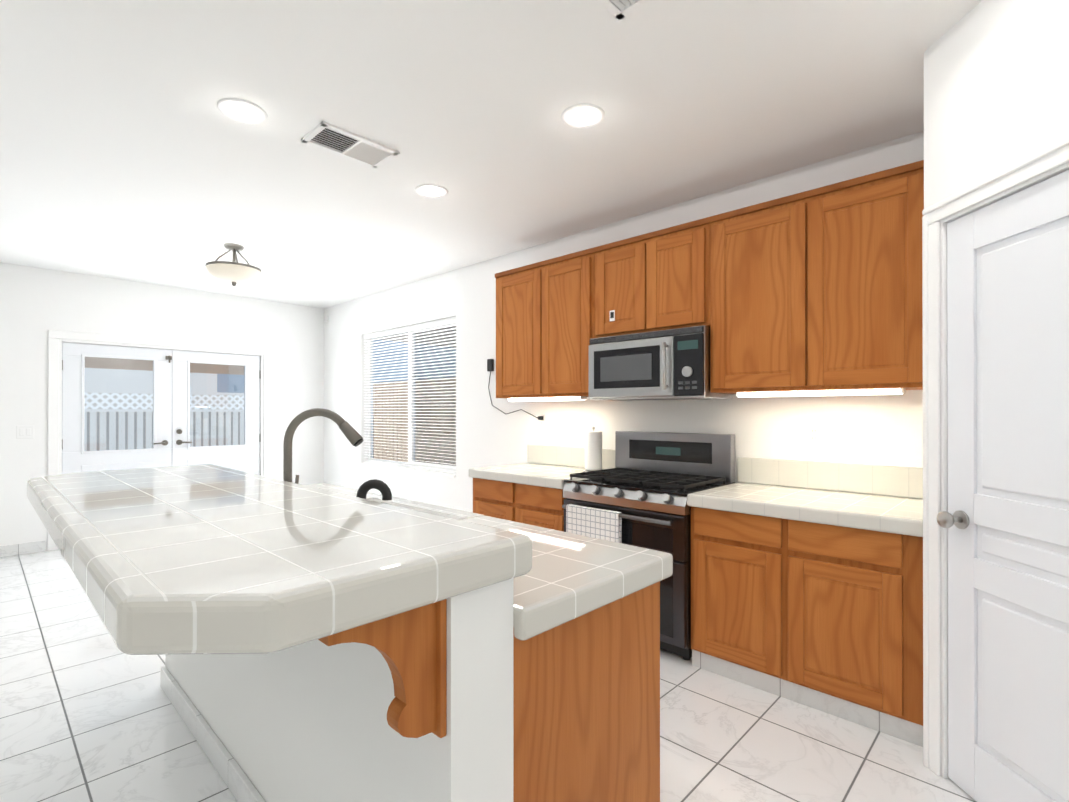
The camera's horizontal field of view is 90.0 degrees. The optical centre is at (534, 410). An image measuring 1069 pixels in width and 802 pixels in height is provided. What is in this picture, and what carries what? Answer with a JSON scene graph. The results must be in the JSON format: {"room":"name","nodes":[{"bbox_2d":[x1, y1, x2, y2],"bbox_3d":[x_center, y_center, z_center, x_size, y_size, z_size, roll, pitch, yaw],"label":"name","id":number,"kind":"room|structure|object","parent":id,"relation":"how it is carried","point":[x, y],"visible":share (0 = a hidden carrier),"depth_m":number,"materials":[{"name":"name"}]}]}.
{"room":"kitchen","nodes":[
{"label":"kitchen","id":0,"kind":"room"},
{"bbox_2d":[0,262,323,550],"bbox_3d":[-5.511,-0.007,4.426,0.150,2.720,7.950,0,0,44],"label":"wall","id":1,"kind":"structure","parent":0,"point":[36,304],"depth_m":5.57,"materials":[{"name":"white paint"}]},
{"bbox_2d":[0,541,44,556],"bbox_3d":[-6.442,1.300,3.327,0.018,0.100,5.019,0,0,44],"label":"baseboard","id":2,"kind":"structure","parent":1,"relation":"attached to","point":[21,549],"depth_m":5.01,"materials":[{"name":"wood"}]},
{"bbox_2d":[16,426,33,438],"bbox_3d":[-4.806,0.204,5.045,0.010,0.120,0.120,0,0,44],"label":"light switch","id":3,"kind":"object","parent":1,"relation":"attached to","point":[24,431],"visible":1,"depth_m":5.04,"materials":[{"name":"white plastic"}]},
{"bbox_2d":[48,330,269,550],"bbox_3d":[-4.042,0.291,5.947,0.165,2.132,2.044,0,0,44],"label":"french door","id":4,"kind":"structure","parent":1,"relation":"in","point":[56,338],"depth_m":5.53,"materials":[{"name":"white wood"}]},
{"bbox_2d":[62,342,171,473],"bbox_3d":[-4.332,0.332,5.582,0.104,2.004,0.923,0,0,44],"label":"door leaf","id":5,"kind":"structure","parent":4,"relation":"attached to","point":[76,457],"depth_m":5.54,"materials":[{"name":"white"}]},
{"bbox_2d":[172,350,260,474],"bbox_3d":[-3.691,0.333,6.252,0.104,2.004,0.923,0,0,44],"label":"door leaf","id":6,"kind":"structure","parent":4,"relation":"attached to","point":[245,457],"depth_m":6.24,"materials":[{"name":"white wood"}]},
{"bbox_2d":[0,549,976,801],"bbox_3d":[-1.679,1.393,0.652,10.900,0.100,8.100,0,0,44],"label":"floor","id":7,"kind":"structure","parent":0,"point":[88,712],"depth_m":2.21,"materials":[{"name":"tile"}]},
{"bbox_2d":[167,479,662,801],"bbox_3d":[-0.784,0.856,2.042,2.276,0.981,1.056,0,0,44],"label":"kitchen island","id":8,"kind":"object","parent":7,"relation":"on","point":[447,703],"depth_m":1.33,"materials":[{"name":"white paint"}]},
{"bbox_2d":[27,464,538,695],"bbox_3d":[-1.090,0.320,1.735,2.340,0.088,0.715,0,0,44],"label":"island countertop","id":9,"kind":"structure","parent":8,"relation":"on","point":[216,571],"depth_m":1.07,"materials":[{"name":"white tile"}]},
{"bbox_2d":[283,408,363,491],"bbox_3d":[-0.926,0.212,2.226,0.452,0.442,0.239,0,0,44],"label":"faucet","id":10,"kind":"object","parent":8,"relation":"on","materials":[{"name":"grey metal"}]},
{"bbox_2d":[519,552,672,643],"bbox_3d":[-0.643,0.469,2.190,2.332,0.072,0.648,0,0,44],"label":"island countertop","id":11,"kind":"structure","parent":8,"relation":"on","point":[537,620],"depth_m":1.32,"materials":[{"name":"white tile"}]},
{"bbox_2d":[469,445,614,531],"bbox_3d":[0.061,0.819,3.934,0.939,1.066,0.647,0,0,44],"label":"base cabinet","id":12,"kind":"object","parent":7,"relation":"on","point":[530,492],"visible":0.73,"depth_m":3.80,"materials":[{"name":"brown wood"}]},
{"bbox_2d":[583,427,601,471],"bbox_3d":[0.420,0.275,3.804,0.150,0.320,0.150,0,0,44],"label":"paper towel","id":13,"kind":"object","parent":12,"relation":"on","point":[593,450],"visible":0.92,"depth_m":3.75,"materials":[{"name":"white paper"}]},
{"bbox_2d":[562,431,734,659],"bbox_3d":[0.675,0.747,3.281,0.840,1.205,0.702,0,0,44],"label":"range","id":14,"kind":"object","parent":7,"relation":"on","point":[643,489],"visible":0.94,"depth_m":3.10,"materials":[{"name":"black metal"}]},
{"bbox_2d":[687,457,922,746],"bbox_3d":[1.383,0.815,2.670,1.015,1.066,0.647,0,0,44],"label":"base cabinet","id":15,"kind":"object","parent":7,"relation":"on","point":[811,597],"visible":0.94,"depth_m":2.44,"materials":[{"name":"brown wood"}]},
{"bbox_2d":[0,0,981,307],"bbox_3d":[-1.679,-1.427,0.659,10.900,0.100,8.100,0,0,44],"label":"ceiling","id":16,"kind":"structure","parent":0,"point":[130,150],"depth_m":2.52,"materials":[{"name":"white paint"}]},
{"bbox_2d":[205,243,260,285],"bbox_3d":[-2.498,-1.199,4.446,0.408,0.337,0.408,0,0,44],"label":"ceiling light","id":17,"kind":"object","parent":16,"relation":"attached to","point":[234,272],"visible":1,"depth_m":4.35,"materials":[{"name":"white glass"}]},
{"bbox_2d":[217,98,267,123],"bbox_3d":[-1.337,-1.379,2.449,0.204,0.026,0.204,0,0,44],"label":"recessed light","id":18,"kind":"object","parent":16,"relation":"in","point":[241,110],"visible":0.98,"depth_m":2.44,"materials":[{"name":"white"}]},
{"bbox_2d":[301,121,399,167],"bbox_3d":[-0.948,-1.367,2.769,0.250,0.016,0.420,0,0,44],"label":"ceiling vent","id":19,"kind":"object","parent":16,"relation":"in","point":[329,137],"visible":1,"depth_m":2.75,"materials":[{"name":"white metal"}]},
{"bbox_2d":[415,184,447,197],"bbox_3d":[-0.642,-1.377,3.335,0.204,0.026,0.204,0,0,44],"label":"recessed light","id":20,"kind":"object","parent":16,"relation":"in","point":[431,190],"visible":0.92,"depth_m":3.32,"materials":[{"name":"white"}]},
{"bbox_2d":[561,103,604,127],"bbox_3d":[0.225,-1.379,2.491,0.204,0.026,0.204,0,0,44],"label":"recessed light","id":21,"kind":"object","parent":16,"relation":"in","point":[585,115],"visible":0.96,"depth_m":2.48,"materials":[{"name":"white"}]},
{"bbox_2d":[597,0,651,19],"bbox_3d":[0.241,-1.370,1.632,0.250,0.016,0.420,0,0,44],"label":"ceiling vent","id":22,"kind":"object","parent":16,"relation":"in","point":[619,9],"visible":1,"depth_m":1.80,"materials":[{"name":"white metal"}]},
{"bbox_2d":[324,131,923,511],"bbox_3d":[1.069,-0.009,3.528,10.600,2.720,0.150,0,0,44],"label":"wall","id":23,"kind":"structure","parent":0,"point":[885,430],"depth_m":4.21,"materials":[{"name":"white paint"}]},
{"bbox_2d":[324,315,327,322],"bbox_3d":[-2.748,-1.211,7.057,0.070,0.100,0.029,0,0,44],"label":"sensor","id":24,"kind":"object","parent":23,"relation":"attached to","point":[325,318],"visible":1,"depth_m":7.04,"materials":[{"name":"white plastic"}]},
{"bbox_2d":[360,322,455,477],"bbox_3d":[-1.385,-0.132,5.853,1.840,1.570,0.153,0,0,44],"label":"window","id":25,"kind":"structure","parent":23,"relation":"in","point":[413,455],"depth_m":5.81,"materials":[{"name":"white plastic"}]},
{"bbox_2d":[364,317,455,473],"bbox_3d":[-1.399,-0.143,5.838,1.828,1.545,0.054,0,0,44],"label":"window blind","id":26,"kind":"object","parent":25,"relation":"attached to","point":[414,327],"visible":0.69,"depth_m":5.77,"materials":[{"name":"white plastic"}]},
{"bbox_2d":[495,264,530,399],"bbox_3d":[0.009,-0.593,4.193,0.590,0.990,0.350,0,0,44],"label":"upper cabinet","id":27,"kind":"object","parent":23,"relation":"attached to","point":[513,286],"depth_m":4.12,"materials":[{"name":"brown wood"}]},
{"bbox_2d":[539,413,544,427],"bbox_3d":[0.059,0.083,4.382,0.072,0.116,0.010,0,0,44],"label":"electrical outlet","id":28,"kind":"object","parent":23,"relation":"attached to","point":[542,423],"visible":0.67,"depth_m":4.37,"materials":[{"name":"white plastic"}]},
{"bbox_2d":[487,359,542,419],"bbox_3d":[-0.177,-0.192,4.594,0.674,0.540,0.030,0,0,44],"label":"plug adapter","id":29,"kind":"object","parent":28,"relation":"attached to","point":[490,365],"visible":0.98,"depth_m":4.78,"materials":[{"name":"black plastic"}]},
{"bbox_2d":[531,248,590,399],"bbox_3d":[0.311,-0.594,3.904,0.550,0.990,0.350,0,0,44],"label":"upper cabinet","id":30,"kind":"object","parent":23,"relation":"attached to","point":[560,286],"depth_m":3.78,"materials":[{"name":"brown wood"}]},
{"bbox_2d":[591,238,630,338],"bbox_3d":[0.687,-0.786,3.545,0.485,0.608,0.350,0,0,44],"label":"upper cabinet","id":31,"kind":"object","parent":23,"relation":"attached to","point":[611,262],"depth_m":3.48,"materials":[{"name":"brown wood"}]},
{"bbox_2d":[631,216,710,333],"bbox_3d":[0.928,-0.786,3.315,0.486,0.608,0.350,0,0,44],"label":"upper cabinet","id":32,"kind":"object","parent":23,"relation":"attached to","point":[671,266],"depth_m":3.18,"materials":[{"name":"brown wood"}]},
{"bbox_2d":[589,325,732,400],"bbox_3d":[0.769,-0.272,3.389,0.810,0.410,0.452,0,0,44],"label":"microwave","id":33,"kind":"object","parent":32,"relation":"attached to","point":[671,364],"visible":0.96,"depth_m":3.21,"materials":[{"name":"silver metal"}]},
{"bbox_2d":[710,196,794,395],"bbox_3d":[1.317,-0.596,2.942,0.590,0.990,0.350,0,0,44],"label":"upper cabinet","id":34,"kind":"object","parent":23,"relation":"attached to","point":[748,330],"depth_m":2.86,"materials":[{"name":"brown wood"}]},
{"bbox_2d":[787,160,923,395],"bbox_3d":[1.636,-0.597,2.637,0.596,0.990,0.350,0,0,44],"label":"upper cabinet","id":35,"kind":"object","parent":23,"relation":"attached to","point":[816,292],"depth_m":2.51,"materials":[{"name":"brown wood"}]},
{"bbox_2d":[924,0,1068,556],"bbox_3d":[1.570,-0.016,0.900,0.100,2.720,2.300,0,0,-1],"label":"wall","id":36,"kind":"structure","parent":0,"point":[996,86],"depth_m":1.75,"materials":[{"name":"white paint"}]},
{"bbox_2d":[922,137,1068,778],"bbox_3d":[1.544,0.291,1.563,0.119,2.110,0.944,0,0,-1],"label":"door frame","id":37,"kind":"structure","parent":36,"relation":"in","point":[1040,166],"depth_m":1.97,"materials":[{"name":"white wood"}]},
{"bbox_2d":[937,170,1068,801],"bbox_3d":[1.522,0.327,1.567,0.600,2.022,0.588,0,0,44],"label":"door leaf","id":38,"kind":"structure","parent":37,"relation":"attached to","point":[1004,519],"depth_m":1.71,"materials":[{"name":"white wood"}]},
{"label":"outside","id":39,"kind":"structure","parent":0,"visible":0},
{"bbox_3d":[-3.165,1.421,3.873,22.000,0.100,17.200,0,0,44],"label":"patio","id":40,"kind":"object","parent":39,"visible":0},
{"bbox_2d":[84,357,243,450],"bbox_3d":[-8.842,-0.881,6.819,4.330,4.520,9.600,0,0,44],"label":"fence","id":41,"kind":"object","parent":40,"relation":"on","point":[135,406],"depth_m":7.89,"materials":[{"name":"paint"}]},
{"bbox_2d":[373,416,375,457],"bbox_3d":[-5.907,0.748,8.574,0.060,1.270,10.200,0,0,44],"label":"fence","id":42,"kind":"object","parent":40,"relation":"on","point":[374,429],"depth_m":11.20,"materials":[{"name":"white wood"}]},
{"bbox_2d":[373,377,455,465],"bbox_3d":[0.089,0.397,8.000,15.000,1.970,0.060,0,0,44],"label":"fence","id":43,"kind":"object","parent":40,"relation":"on","point":[389,423],"depth_m":10.46,"materials":[{"name":"white wood"}]},
{"bbox_2d":[375,326,455,347],"bbox_3d":[0.637,-0.079,7.851,10.000,2.920,5.000,0,0,44],"label":"roof","id":44,"kind":"object","parent":40,"relation":"on","point":[426,337],"depth_m":7.78,"materials":[{"name":"paint"}]}
]}

